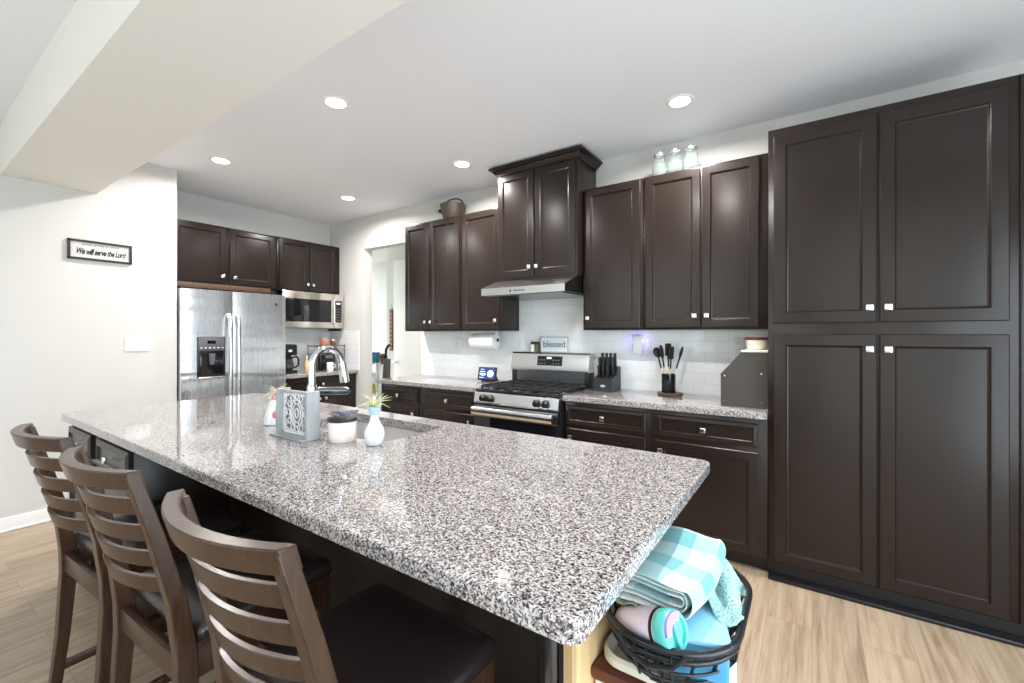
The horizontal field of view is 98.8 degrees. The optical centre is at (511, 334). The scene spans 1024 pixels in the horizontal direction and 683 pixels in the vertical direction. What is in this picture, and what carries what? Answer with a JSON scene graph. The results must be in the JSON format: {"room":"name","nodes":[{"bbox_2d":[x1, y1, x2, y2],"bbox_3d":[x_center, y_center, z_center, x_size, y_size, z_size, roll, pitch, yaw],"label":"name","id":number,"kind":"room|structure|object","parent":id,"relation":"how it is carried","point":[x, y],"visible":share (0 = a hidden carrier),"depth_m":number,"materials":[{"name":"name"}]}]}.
{"room":"kitchen","nodes":[
{"label":"kitchen","id":0,"kind":"room"},
{"bbox_2d":[0,162,176,518],"bbox_3d":[-4.596,-0.043,2.058,0.770,2.785,4.808,0,0,34],"label":"wall","id":1,"kind":"structure","parent":0,"point":[65,323],"depth_m":3.30,"materials":[{"name":"grey paint"}]},
{"bbox_2d":[0,508,51,532],"bbox_3d":[-4.232,1.302,1.882,0.028,0.095,4.688,0,0,34],"label":"baseboard","id":2,"kind":"structure","parent":1,"relation":"attached to","point":[39,515],"depth_m":3.07,"materials":[{"name":"white paint"}]},
{"bbox_2d":[67,238,131,264],"bbox_3d":[-3.192,-0.643,3.409,0.019,0.150,0.374,0,0,34],"label":"wall sign","id":3,"kind":"object","parent":1,"relation":"attached to","point":[81,249],"visible":1,"depth_m":3.40,"materials":[{"name":"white wood"}]},
{"bbox_2d":[125,337,150,351],"bbox_3d":[-3.065,0.079,3.599,0.017,0.116,0.164,0,0,34],"label":"light switch","id":4,"kind":"object","parent":1,"relation":"attached to","point":[131,343],"visible":1,"depth_m":3.60,"materials":[{"name":"white plastic"}]},
{"bbox_2d":[177,191,329,245],"bbox_3d":[-2.939,-0.043,5.056,0.120,2.785,2.012,0,0,34],"label":"wall","id":5,"kind":"structure","parent":0,"point":[191,207],"depth_m":4.92,"materials":[{"name":"grey paint"}]},
{"bbox_2d":[177,218,275,293],"bbox_3d":[-3.006,-0.767,4.519,0.376,0.635,1.005,0,0,34],"label":"upper cabinet","id":6,"kind":"object","parent":5,"relation":"attached to","point":[209,257],"visible":0.8,"depth_m":4.40,"materials":[{"name":"brown wood"}]},
{"bbox_2d":[271,236,338,294],"bbox_3d":[-2.507,-0.811,5.345,0.266,0.608,0.792,0,0,34],"label":"upper cabinet","id":7,"kind":"object","parent":5,"relation":"attached to","point":[304,266],"visible":0.94,"depth_m":5.24,"materials":[{"name":"brown wood"}]},
{"bbox_2d":[270,290,342,328],"bbox_3d":[-2.465,-0.289,5.302,0.364,0.428,0.762,0,0,34],"label":"microwave","id":8,"kind":"object","parent":7,"relation":"attached to","point":[303,310],"visible":0.86,"depth_m":5.20,"materials":[{"name":"silver metal"}]},
{"bbox_2d":[285,328,329,369],"bbox_3d":[-2.656,0.142,5.356,0.008,0.585,0.942,0,0,34],"label":"backsplash","id":9,"kind":"structure","parent":5,"relation":"attached to","point":[302,338],"depth_m":5.45,"materials":[{"name":"white tile"}]},
{"bbox_2d":[372,262,386,403],"bbox_3d":[-1.988,-0.043,7.721,2.000,2.785,0.100,0,0,34],"label":"wall","id":10,"kind":"structure","parent":0,"point":[379,270],"depth_m":7.94,"materials":[{"name":"grey paint"}]},
{"bbox_2d":[372,248,386,263],"bbox_3d":[-2.389,-1.317,7.401,1.700,0.235,0.120,0,0,34],"label":"wall","id":11,"kind":"structure","parent":0,"point":[378,256],"depth_m":7.19,"materials":[{"name":"grey paint"}]},
{"bbox_2d":[387,245,404,377],"bbox_3d":[-0.660,-0.043,5.855,2.900,2.785,0.120,0,0,34],"label":"wall","id":12,"kind":"structure","parent":0,"point":[393,253],"depth_m":6.56,"materials":[{"name":"grey paint"}]},
{"bbox_2d":[389,304,392,350],"bbox_3d":[-1.803,-0.106,6.550,0.076,0.692,0.019,0,0,34],"label":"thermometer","id":13,"kind":"object","parent":12,"relation":"attached to","point":[390,310],"visible":0.98,"depth_m":6.54,"materials":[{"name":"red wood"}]},
{"bbox_2d":[392,259,421,376],"bbox_3d":[-1.404,0.125,6.227,0.850,2.430,0.106,0,0,34],"label":"door","id":14,"kind":"structure","parent":12,"relation":"in","point":[407,344],"depth_m":6.37,"materials":[{"name":"white paint"}]},
{"bbox_2d":[0,0,1023,224],"bbox_3d":[-1.414,-1.495,2.361,9.000,0.120,8.900,0,0,34],"label":"ceiling","id":15,"kind":"structure","parent":0,"point":[428,85],"depth_m":2.46,"materials":[{"name":"white paint"}]},
{"bbox_2d":[0,0,406,193],"bbox_3d":[-0.682,-1.262,1.367,6.470,0.345,0.490,0,0,34],"label":"beam","id":16,"kind":"structure","parent":15,"relation":"attached to","point":[118,84],"depth_m":1.88,"materials":[{"name":"white paint"}]},
{"bbox_2d":[209,156,232,164],"bbox_3d":[-2.398,-1.432,3.615,0.168,0.006,0.168,0,0,34],"label":"recessed light","id":17,"kind":"object","parent":15,"relation":"in","point":[220,160],"visible":1,"depth_m":3.61,"materials":[{"name":"white plastic"}]},
{"bbox_2d":[321,95,349,109],"bbox_3d":[-1.088,-1.432,2.713,0.168,0.006,0.168,0,0,34],"label":"recessed light","id":18,"kind":"object","parent":15,"relation":"in","point":[331,101],"visible":1,"depth_m":2.71,"materials":[{"name":"white plastic"}]},
{"bbox_2d":[340,195,356,200],"bbox_3d":[-1.720,-1.432,4.605,0.168,0.006,0.168,0,0,34],"label":"recessed light","id":19,"kind":"object","parent":15,"relation":"in","point":[344,197],"visible":1,"depth_m":4.61,"materials":[{"name":"white plastic"}]},
{"bbox_2d":[452,160,471,167],"bbox_3d":[-0.419,-1.432,3.691,0.168,0.006,0.168,0,0,34],"label":"recessed light","id":20,"kind":"object","parent":15,"relation":"in","point":[458,163],"visible":1,"depth_m":3.69,"materials":[{"name":"white plastic"}]},
{"bbox_2d":[666,94,694,108],"bbox_3d":[1.034,-1.432,2.698,0.168,0.006,0.168,0,0,34],"label":"recessed light","id":21,"kind":"object","parent":15,"relation":"in","point":[681,100],"visible":1,"depth_m":2.69,"materials":[{"name":"white paint"}]},
{"bbox_2d":[0,521,1023,682],"bbox_3d":[-1.414,1.410,2.361,9.000,0.120,8.900,0,0,34],"label":"floor","id":22,"kind":"structure","parent":0,"point":[794,634],"depth_m":1.95,"materials":[{"name":"brown wood"}]},
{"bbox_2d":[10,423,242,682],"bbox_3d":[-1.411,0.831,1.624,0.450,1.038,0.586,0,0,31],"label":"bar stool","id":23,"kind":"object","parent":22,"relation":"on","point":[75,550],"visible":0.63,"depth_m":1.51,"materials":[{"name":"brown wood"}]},
{"bbox_2d":[59,446,331,682],"bbox_3d":[-0.919,0.831,1.300,0.450,1.038,0.586,0,0,32],"label":"bar stool","id":24,"kind":"object","parent":22,"relation":"on","point":[168,589],"visible":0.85,"depth_m":1.10,"materials":[{"name":"brown wood"}]},
{"bbox_2d":[177,288,284,400],"bbox_3d":[-2.862,0.463,4.350,0.764,1.735,0.914,0,0,34],"label":"refrigerator","id":25,"kind":"object","parent":22,"relation":"on","point":[229,343],"visible":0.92,"depth_m":4.08,"materials":[{"name":"grey metal"}]},
{"bbox_2d":[285,373,355,406],"bbox_3d":[-2.399,0.912,5.194,0.596,0.875,0.915,0,0,34],"label":"base cabinet","id":26,"kind":"object","parent":22,"relation":"on","point":[300,384],"visible":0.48,"depth_m":5.15,"materials":[{"name":"black wood"}]},
{"bbox_2d":[285,368,357,378],"bbox_3d":[-2.403,0.455,5.194,0.591,0.039,0.921,0,0,34],"label":"countertop","id":27,"kind":"structure","parent":26,"relation":"on","point":[300,374],"depth_m":5.04,"materials":[{"name":"stone"}]},
{"bbox_2d":[285,344,299,373],"bbox_3d":[-2.545,0.272,4.994,0.200,0.325,0.221,0,0,34],"label":"coffee maker","id":28,"kind":"object","parent":27,"relation":"on","point":[290,349],"visible":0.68,"depth_m":4.93,"materials":[{"name":"black plastic"}]},
{"bbox_2d":[304,356,308,371],"bbox_3d":[-2.391,0.341,5.113,0.056,0.188,0.056,0,0,34],"label":"oil bottle","id":29,"kind":"object","parent":27,"relation":"on","point":[306,363],"visible":0.87,"depth_m":5.09,"materials":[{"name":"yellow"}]},
{"bbox_2d":[316,355,335,370],"bbox_3d":[-2.285,0.342,5.392,0.160,0.185,0.200,0,0,34],"label":"espresso machine","id":30,"kind":"object","parent":27,"relation":"on","point":[322,359],"visible":0.7,"depth_m":5.33,"materials":[{"name":"black plastic"}]},
{"bbox_2d":[307,345,344,370],"bbox_3d":[-2.282,0.280,5.396,0.220,0.310,0.380,0,0,34],"label":"wire shelf rack","id":31,"kind":"object","parent":27,"relation":"on","point":[317,346],"visible":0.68,"depth_m":5.32,"materials":[{"name":"brown metal"}]},
{"bbox_2d":[319,337,328,344],"bbox_3d":[-2.294,0.077,5.361,0.112,0.107,0.112,0,0,34],"label":"canister","id":32,"kind":"object","parent":31,"relation":"on","point":[322,340],"visible":0.84,"depth_m":5.32,"materials":[{"name":"orange ceramic"}]},
{"bbox_2d":[330,339,335,344],"bbox_3d":[-2.226,0.096,5.460,0.066,0.070,0.066,0,0,34],"label":"jar","id":33,"kind":"object","parent":31,"relation":"on","point":[333,341],"visible":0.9,"depth_m":5.44,"materials":[{"name":"brown"}]},
{"bbox_2d":[326,362,335,370],"bbox_3d":[-2.183,0.385,5.299,0.106,0.100,0.080,0,0,-26],"label":"coffee mug","id":34,"kind":"object","parent":27,"relation":"on","point":[330,365],"visible":1,"depth_m":5.26,"materials":[{"name":"white ceramic"}]},
{"bbox_2d":[161,489,495,682],"bbox_3d":[-0.377,0.831,0.947,0.450,1.038,0.586,0,0,34],"label":"bar stool","id":35,"kind":"object","parent":22,"relation":"on","point":[381,633],"visible":1,"depth_m":0.79,"materials":[{"name":"brown wood"}]},
{"bbox_2d":[68,425,622,682],"bbox_3d":[-0.952,0.912,1.975,2.978,0.875,1.014,0,0,34],"label":"kitchen island","id":36,"kind":"object","parent":22,"relation":"on","point":[523,655],"visible":0.17,"depth_m":1.56,"materials":[{"name":"black"}]},
{"bbox_2d":[61,393,709,645],"bbox_3d":[-0.905,0.455,1.972,3.147,0.040,1.049,0,0,34],"label":"island countertop","id":37,"kind":"structure","parent":36,"relation":"on","point":[540,534],"depth_m":1.20,"materials":[{"name":"stone"}]},
{"bbox_2d":[257,385,284,425],"bbox_3d":[-1.156,0.339,2.152,0.148,0.192,0.166,0,0,34],"label":"planter","id":38,"kind":"object","parent":37,"relation":"on","point":[270,415],"visible":0.55,"depth_m":2.10,"materials":[{"name":"white ceramic"}]},
{"bbox_2d":[269,387,319,442],"bbox_3d":[-0.928,0.335,1.867,0.260,0.200,0.077,0,0,34],"label":"napkin holder","id":39,"kind":"object","parent":37,"relation":"on","point":[297,412],"visible":1,"depth_m":1.85,"materials":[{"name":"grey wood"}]},
{"bbox_2d":[307,345,350,394],"bbox_3d":[-0.767,0.241,1.931,0.207,0.387,0.212,0,0,34],"label":"faucet","id":40,"kind":"object","parent":37,"relation":"on","point":[342,366],"visible":0.78,"depth_m":1.91,"materials":[{"name":"silver metal"}]},
{"bbox_2d":[327,415,356,442],"bbox_3d":[-0.696,0.387,1.799,0.118,0.096,0.118,0,0,34],"label":"jar","id":41,"kind":"object","parent":37,"relation":"on","point":[341,429],"visible":0.97,"depth_m":1.75,"materials":[{"name":"white ceramic"}]},
{"bbox_2d":[329,410,357,416],"bbox_3d":[-0.686,0.318,1.802,0.102,0.028,0.150,0,0,-38],"label":"sprigs","id":42,"kind":"object","parent":41,"relation":"on","point":[336,413],"visible":1,"depth_m":1.77,"materials":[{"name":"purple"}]},
{"bbox_2d":[320,421,423,441],"bbox_3d":[-0.696,0.580,2.096,0.689,0.206,0.389,0,0,34],"label":"sink","id":43,"kind":"object","parent":37,"relation":"in","point":[391,433],"visible":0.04,"depth_m":2.27,"materials":[{"name":"silver metal"}]},
{"bbox_2d":[357,394,389,445],"bbox_3d":[-0.543,0.332,1.738,0.132,0.206,0.138,0,0,21],"label":"bud vase","id":44,"kind":"object","parent":37,"relation":"on","point":[374,432],"visible":1,"depth_m":1.71,"materials":[{"name":"white ceramic"}]},
{"bbox_2d":[372,362,382,410],"bbox_3d":[-1.857,0.864,5.947,0.260,0.973,0.280,0,0,34],"label":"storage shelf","id":45,"kind":"object","parent":22,"relation":"on","point":[378,366],"visible":0.17,"depth_m":6.09,"materials":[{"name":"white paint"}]},
{"bbox_2d":[372,384,375,393],"bbox_3d":[-1.883,0.724,5.890,0.120,0.135,0.064,0,0,34],"label":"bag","id":46,"kind":"object","parent":45,"relation":"on","point":[373,385],"visible":0.37,"depth_m":5.86,"materials":[{"name":"yellow"}]},
{"bbox_2d":[372,372,378,381],"bbox_3d":[-1.876,0.572,5.910,0.150,0.120,0.102,0,0,34],"label":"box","id":47,"kind":"object","parent":45,"relation":"on","point":[375,375],"visible":0.59,"depth_m":5.86,"materials":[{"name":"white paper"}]},
{"bbox_2d":[372,352,379,362],"bbox_3d":[-1.847,0.306,5.916,0.134,0.140,0.134,0,0,34],"label":"canister","id":48,"kind":"object","parent":45,"relation":"on","point":[375,355],"visible":0.78,"depth_m":5.86,"materials":[{"name":"teal paint"}]},
{"bbox_2d":[379,344,390,377],"bbox_3d":[-1.684,0.735,5.827,0.240,1.230,0.122,0,0,34],"label":"stick vacuum","id":49,"kind":"object","parent":22,"relation":"on","point":[384,360],"visible":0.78,"depth_m":5.79,"materials":[{"name":"grey plastic"}]},
{"bbox_2d":[381,383,421,416],"bbox_3d":[-0.910,0.912,4.369,0.564,0.875,0.596,0,0,34],"label":"base cabinet","id":50,"kind":"object","parent":22,"relation":"on","point":[404,400],"visible":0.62,"depth_m":4.13,"materials":[{"name":"black wood"}]},
{"bbox_2d":[422,387,476,424],"bbox_3d":[-0.399,0.912,4.019,0.672,0.875,0.596,0,0,34],"label":"base cabinet","id":51,"kind":"object","parent":22,"relation":"on","point":[438,404],"visible":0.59,"depth_m":3.80,"materials":[{"name":"black wood"}]},
{"bbox_2d":[377,375,503,391],"bbox_3d":[-0.641,0.455,4.188,1.263,0.039,0.593,0,0,34],"label":"countertop","id":52,"kind":"structure","parent":51,"relation":"on","point":[426,381],"depth_m":4.07,"materials":[{"name":"stone"}]},
{"bbox_2d":[477,367,498,380],"bbox_3d":[-0.214,0.369,4.123,0.196,0.130,0.116,0,0,26],"label":"smart display","id":53,"kind":"object","parent":52,"relation":"on","point":[484,373],"visible":1,"depth_m":4.08,"materials":[{"name":"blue plastic"}]},
{"bbox_2d":[487,370,492,376],"bbox_3d":[-0.201,0.363,4.063,0.064,0.062,0.016,0,0,26],"label":"clock","id":54,"kind":"object","parent":53,"relation":"on","point":[489,372],"depth_m":4.07,"materials":[{"name":"white"}]},
{"bbox_2d":[471,351,593,438],"bbox_3d":[0.172,0.752,3.564,0.768,1.196,0.703,0,0,34],"label":"gas range","id":55,"kind":"object","parent":22,"relation":"on","point":[532,402],"visible":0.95,"depth_m":3.46,"materials":[{"name":"silver metal"}]},
{"bbox_2d":[477,401,564,438],"bbox_3d":[0.197,0.902,3.600,0.768,0.895,0.595,0,0,34],"label":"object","id":56,"kind":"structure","parent":55,"relation":"in","point":[561,428],"depth_m":3.17,"materials":[{"name":"black"}]},
{"bbox_2d":[476,387,587,397],"bbox_3d":[0.170,0.448,3.561,0.768,0.019,0.530,0,0,34],"label":"cooktop","id":57,"kind":"object","parent":55,"relation":"in","point":[517,392],"depth_m":3.38,"materials":[{"name":"black metal"}]},
{"bbox_2d":[531,341,534,351],"bbox_3d":[0.187,0.107,3.925,0.040,0.092,0.040,0,0,34],"label":"spice shaker","id":58,"kind":"object","parent":55,"relation":"on","point":[532,342],"visible":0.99,"depth_m":3.91,"materials":[{"name":"white glass"}]},
{"bbox_2d":[535,341,538,351],"bbox_3d":[0.223,0.107,3.900,0.040,0.092,0.040,0,0,34],"label":"spice shaker","id":59,"kind":"object","parent":55,"relation":"on","point":[536,342],"visible":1,"depth_m":3.88,"materials":[{"name":"yellow"}]},
{"bbox_2d":[540,337,568,352],"bbox_3d":[0.368,0.086,3.815,0.270,0.135,0.018,0,0,34],"label":"sign","id":60,"kind":"object","parent":55,"relation":"on","point":[547,344],"visible":1,"depth_m":3.81,"materials":[{"name":"white wood"}]},
{"bbox_2d":[565,401,650,451],"bbox_3d":[0.783,0.912,3.211,0.617,0.875,0.596,0,0,34],"label":"base cabinet","id":61,"kind":"object","parent":22,"relation":"on","point":[617,426],"visible":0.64,"depth_m":2.97,"materials":[{"name":"black wood"}]},
{"bbox_2d":[592,627,736,682],"bbox_3d":[0.402,1.038,1.097,0.245,0.585,0.435,0,0,34],"label":"cart","id":62,"kind":"object","parent":22,"relation":"on","point":[602,671],"visible":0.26,"depth_m":0.98,"materials":[{"name":"white wood"}]},
{"bbox_2d":[604,632,699,682],"bbox_3d":[0.400,0.730,1.096,0.227,0.028,0.400,0,0,34],"label":"serving tray","id":63,"kind":"object","parent":62,"relation":"on","point":[613,654],"visible":0.25,"depth_m":0.97,"materials":[{"name":"beige"}]},
{"bbox_2d":[606,567,752,682],"bbox_3d":[0.397,0.659,1.044,0.294,0.104,0.470,0,0,34],"label":"wire basket","id":64,"kind":"object","parent":63,"relation":"on","point":[694,659],"visible":0.43,"depth_m":0.87,"materials":[{"name":"black metal"}]},
{"bbox_2d":[615,597,641,606],"bbox_3d":[0.307,0.598,0.989,0.160,0.040,0.119,0,0,34],"label":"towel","id":65,"kind":"object","parent":64,"relation":"in","point":[621,601],"visible":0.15,"depth_m":0.96,"materials":[{"name":"green fabric"}]},
{"bbox_2d":[618,526,725,619],"bbox_3d":[0.362,0.547,1.045,0.234,0.089,0.256,0,0,34],"label":"gingham towel","id":66,"kind":"object","parent":65,"relation":"on","point":[683,570],"visible":0.79,"depth_m":0.97,"materials":[{"name":"fabric"}]},
{"bbox_2d":[615,604,687,649],"bbox_3d":[0.290,0.613,0.925,0.079,0.116,0.156,0,0,-33],"label":"tumbler","id":67,"kind":"object","parent":64,"relation":"in","point":[667,627],"visible":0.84,"depth_m":0.89,"materials":[{"name":"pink plastic"}]},
{"bbox_2d":[674,600,730,682],"bbox_3d":[0.404,0.651,0.972,0.118,0.087,0.208,0,0,16],"label":"lidded box","id":68,"kind":"object","parent":64,"relation":"in","point":[705,632],"visible":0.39,"depth_m":0.88,"materials":[{"name":"blue plastic"}]},
{"bbox_2d":[708,558,745,626],"bbox_3d":[0.486,0.590,1.034,0.128,0.089,0.247,0,0,34],"label":"knit dishcloth","id":69,"kind":"object","parent":64,"relation":"in","point":[725,603],"visible":0.56,"depth_m":1.00,"materials":[{"name":"teal fabric"}]},
{"bbox_2d":[651,409,767,569],"bbox_3d":[1.307,0.912,2.852,0.649,0.875,0.596,0,0,34],"label":"base cabinet","id":70,"kind":"object","parent":22,"relation":"on","point":[730,505],"visible":0.77,"depth_m":2.57,"materials":[{"name":"black wood"}]},
{"bbox_2d":[563,388,767,419],"bbox_3d":[1.052,0.455,3.030,1.271,0.039,0.593,0,0,34],"label":"countertop","id":71,"kind":"structure","parent":70,"relation":"on","point":[688,403],"depth_m":2.88,"materials":[{"name":"stone"}]},
{"bbox_2d":[594,366,620,391],"bbox_3d":[0.747,0.342,3.439,0.150,0.185,0.183,0,0,34],"label":"knife block","id":72,"kind":"object","parent":71,"relation":"on","point":[613,383],"visible":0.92,"depth_m":3.38,"materials":[{"name":"black wood"}]},
{"bbox_2d":[597,365,600,377],"bbox_3d":[0.676,0.302,3.408,0.020,0.136,0.030,0,0,34],"label":"kitchen knife","id":73,"kind":"object","parent":72,"relation":"in","point":[598,366],"visible":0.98,"depth_m":3.40,"materials":[{"name":"black plastic"}]},
{"bbox_2d":[598,357,601,373],"bbox_3d":[0.692,0.265,3.452,0.020,0.181,0.033,0,0,34],"label":"kitchen knife","id":74,"kind":"object","parent":72,"relation":"in","point":[599,358],"visible":0.54,"depth_m":3.44,"materials":[{"name":"black plastic"}]},
{"bbox_2d":[601,365,604,377],"bbox_3d":[0.704,0.302,3.389,0.020,0.136,0.030,0,0,34],"label":"kitchen knife","id":75,"kind":"object","parent":72,"relation":"in","point":[602,366],"visible":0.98,"depth_m":3.38,"materials":[{"name":"black plastic"}]},
{"bbox_2d":[602,357,605,374],"bbox_3d":[0.720,0.265,3.433,0.020,0.181,0.033,0,0,34],"label":"kitchen knife","id":76,"kind":"object","parent":72,"relation":"in","point":[603,358],"visible":0.53,"depth_m":3.42,"materials":[{"name":"black plastic"}]},
{"bbox_2d":[606,365,608,377],"bbox_3d":[0.732,0.302,3.369,0.020,0.136,0.030,0,0,34],"label":"kitchen knife","id":77,"kind":"object","parent":72,"relation":"in","point":[607,366],"visible":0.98,"depth_m":3.36,"materials":[{"name":"black plastic"}]},
{"bbox_2d":[606,357,609,374],"bbox_3d":[0.748,0.265,3.414,0.020,0.181,0.033,0,0,34],"label":"kitchen knife","id":78,"kind":"object","parent":72,"relation":"in","point":[607,358],"visible":0.55,"depth_m":3.41,"materials":[{"name":"black plastic"}]},
{"bbox_2d":[611,357,613,375],"bbox_3d":[0.776,0.265,3.395,0.020,0.181,0.033,0,0,34],"label":"kitchen knife","id":79,"kind":"object","parent":72,"relation":"in","point":[612,358],"visible":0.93,"depth_m":3.39,"materials":[{"name":"black plastic"}]},
{"bbox_2d":[613,353,616,367],"bbox_3d":[0.809,0.222,3.442,0.020,0.156,0.032,0,0,34],"label":"kitchen knife","id":80,"kind":"object","parent":72,"relation":"in","point":[614,354],"visible":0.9,"depth_m":3.43,"materials":[{"name":"black plastic"}]},
{"bbox_2d":[657,391,682,396],"bbox_3d":[1.137,0.425,3.160,0.180,0.018,0.180,0,0,34],"label":"round board","id":81,"kind":"object","parent":71,"relation":"on","point":[676,394],"visible":0.9,"depth_m":3.10,"materials":[{"name":"brown wood"}]},
{"bbox_2d":[662,373,675,392],"bbox_3d":[1.129,0.348,3.165,0.096,0.135,0.096,0,0,34],"label":"utensil crock","id":82,"kind":"object","parent":81,"relation":"on","point":[668,380],"visible":0.97,"depth_m":3.13,"materials":[{"name":"black ceramic"}]},
{"bbox_2d":[653,347,662,373],"bbox_3d":[1.090,0.247,3.212,0.105,0.306,0.077,0,0,34],"label":"ladle","id":83,"kind":"object","parent":82,"relation":"in","point":[656,352],"visible":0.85,"depth_m":3.20,"materials":[{"name":"black plastic"}]},
{"bbox_2d":[659,345,665,373],"bbox_3d":[1.092,0.236,3.187,0.063,0.326,0.066,0,0,-22],"label":"spoon","id":84,"kind":"object","parent":82,"relation":"in","point":[661,350],"visible":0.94,"depth_m":3.18,"materials":[{"name":"black plastic"}]},
{"bbox_2d":[665,343,670,373],"bbox_3d":[1.132,0.231,3.173,0.052,0.334,0.018,0,0,-21],"label":"spatula","id":85,"kind":"object","parent":82,"relation":"in","point":[667,345],"visible":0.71,"depth_m":3.17,"materials":[{"name":"black plastic"}]},
{"bbox_2d":[668,347,673,373],"bbox_3d":[1.137,0.242,3.151,0.060,0.312,0.033,0,0,-41],"label":"turner","id":86,"kind":"object","parent":82,"relation":"in","point":[671,349],"visible":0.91,"depth_m":3.14,"materials":[{"name":"black plastic"}]},
{"bbox_2d":[674,347,683,374],"bbox_3d":[1.178,0.242,3.143,0.097,0.316,0.044,0,0,34],"label":"spoon","id":87,"kind":"object","parent":82,"relation":"in","point":[682,348],"visible":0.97,"depth_m":3.12,"materials":[{"name":"black plastic"}]},
{"bbox_2d":[721,349,767,408],"bbox_3d":[1.484,0.264,2.765,0.252,0.340,0.370,0,0,34],"label":"bread box","id":88,"kind":"object","parent":71,"relation":"on","point":[744,382],"visible":0.82,"depth_m":2.61,"materials":[{"name":"grey metal"}]},
{"bbox_2d":[745,337,767,349],"bbox_3d":[1.508,0.054,2.700,0.134,0.078,0.134,0,0,34],"label":"food container","id":89,"kind":"object","parent":88,"relation":"on","point":[753,343],"visible":0.91,"depth_m":2.65,"materials":[{"name":"beige plastic"}]},
{"bbox_2d":[768,74,1023,647],"bbox_3d":[2.010,0.102,2.376,1.045,2.497,0.601,0,0,34],"label":"pantry cabinet","id":90,"kind":"object","parent":22,"relation":"on","point":[896,230],"visible":1,"depth_m":2.15,"materials":[{"name":"black wood"}]},
{"bbox_2d":[330,60,1023,408],"bbox_3d":[0.625,-0.043,3.765,7.220,2.785,0.120,0,0,34],"label":"wall","id":91,"kind":"structure","parent":0,"point":[356,239],"depth_m":4.26,"materials":[{"name":"grey paint"}]},
{"bbox_2d":[330,331,359,369],"bbox_3d":[-2.135,0.193,5.575,0.620,0.485,0.008,0,0,34],"label":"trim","id":92,"kind":"structure","parent":91,"relation":"attached to","point":[350,339],"depth_m":5.50,"materials":[{"name":"white tile"}]},
{"bbox_2d":[405,215,461,330],"bbox_3d":[-0.731,-0.580,4.427,0.762,1.090,0.309,0,0,34],"label":"upper cabinet","id":93,"kind":"object","parent":91,"relation":"attached to","point":[433,249],"visible":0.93,"depth_m":4.30,"materials":[{"name":"brown wood"}]},
{"bbox_2d":[438,198,465,218],"bbox_3d":[-0.593,-1.236,4.335,0.279,0.222,0.260,0,0,-8],"label":"watering can","id":94,"kind":"object","parent":93,"relation":"on","point":[448,209],"visible":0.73,"depth_m":4.24,"materials":[{"name":"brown metal"}]},
{"bbox_2d":[455,340,460,350],"bbox_3d":[-0.551,0.110,4.481,0.072,0.116,0.008,0,0,34],"label":"outlet","id":95,"kind":"object","parent":91,"relation":"attached to","point":[457,342],"visible":1,"depth_m":4.48,"materials":[{"name":"white plastic"}]},
{"bbox_2d":[462,208,518,330],"bbox_3d":[-0.218,-0.580,4.076,0.474,1.090,0.309,0,0,34],"label":"upper cabinet","id":96,"kind":"object","parent":91,"relation":"attached to","point":[480,228],"visible":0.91,"depth_m":3.98,"materials":[{"name":"brown wood"}]},
{"bbox_2d":[469,331,499,348],"bbox_3d":[-0.258,0.051,4.138,0.322,0.168,0.140,0,0,34],"label":"paper towel holder","id":97,"kind":"object","parent":96,"relation":"attached to","point":[476,341],"visible":1,"depth_m":4.08,"materials":[{"name":"white paper"}]},
{"bbox_2d":[488,144,602,281],"bbox_3d":[0.271,-0.935,3.684,0.873,0.965,0.404,0,0,34],"label":"upper cabinet","id":98,"kind":"object","parent":91,"relation":"attached to","point":[540,198],"visible":0.94,"depth_m":3.52,"materials":[{"name":"brown wood"}]},
{"bbox_2d":[481,275,582,300],"bbox_3d":[0.218,-0.381,3.624,0.773,0.142,0.550,0,0,34],"label":"range hood","id":99,"kind":"object","parent":98,"relation":"attached to","point":[565,287],"visible":0.94,"depth_m":3.42,"materials":[{"name":"silver metal"}]},
{"bbox_2d":[421,298,767,395],"bbox_3d":[0.379,-0.007,3.855,3.313,0.885,0.008,0,0,34],"label":"backsplash","id":100,"kind":"structure","parent":91,"relation":"attached to","point":[706,354],"depth_m":3.63,"materials":[{"name":"white tile"}]},
{"bbox_2d":[583,178,643,329],"bbox_3d":[0.809,-0.580,3.374,0.466,1.090,0.309,0,0,34],"label":"upper cabinet","id":101,"kind":"object","parent":91,"relation":"attached to","point":[613,213],"visible":0.91,"depth_m":3.27,"materials":[{"name":"brown wood"}]},
{"bbox_2d":[632,334,642,354],"bbox_3d":[0.979,0.080,3.409,0.083,0.161,0.050,0,0,34],"label":"plug","id":102,"kind":"object","parent":91,"relation":"attached to","point":[637,340],"visible":1,"depth_m":3.39,"materials":[{"name":"white plastic"}]},
{"bbox_2d":[643,153,767,329],"bbox_3d":[1.325,-0.580,3.021,0.775,1.090,0.309,0,0,34],"label":"upper cabinet","id":103,"kind":"object","parent":91,"relation":"attached to","point":[705,228],"visible":0.91,"depth_m":2.90,"materials":[{"name":"brown wood"}]},
{"bbox_2d":[652,152,666,175],"bbox_3d":[1.060,-1.209,3.152,0.103,0.170,0.103,0,0,34],"label":"glass jar","id":104,"kind":"object","parent":103,"relation":"on","point":[659,166],"visible":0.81,"depth_m":3.11,"materials":[{"name":"white"}]},
{"bbox_2d":[667,149,682,172],"bbox_3d":[1.149,-1.209,3.091,0.103,0.170,0.103,0,0,34],"label":"glass jar","id":105,"kind":"object","parent":103,"relation":"on","point":[675,162],"visible":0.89,"depth_m":3.05,"materials":[{"name":"white"}]},
{"bbox_2d":[683,145,698,169],"bbox_3d":[1.237,-1.209,3.031,0.103,0.170,0.103,0,0,34],"label":"glass jar","id":106,"kind":"object","parent":103,"relation":"on","point":[691,157],"visible":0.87,"depth_m":2.99,"materials":[{"name":"white"}]},
{"bbox_2d":[733,338,743,354],"bbox_3d":[1.566,0.080,3.033,0.072,0.116,0.008,0,0,34],"label":"outlet","id":107,"kind":"object","parent":91,"relation":"attached to","point":[738,343],"visible":0.96,"depth_m":3.03,"materials":[{"name":"white plastic"}]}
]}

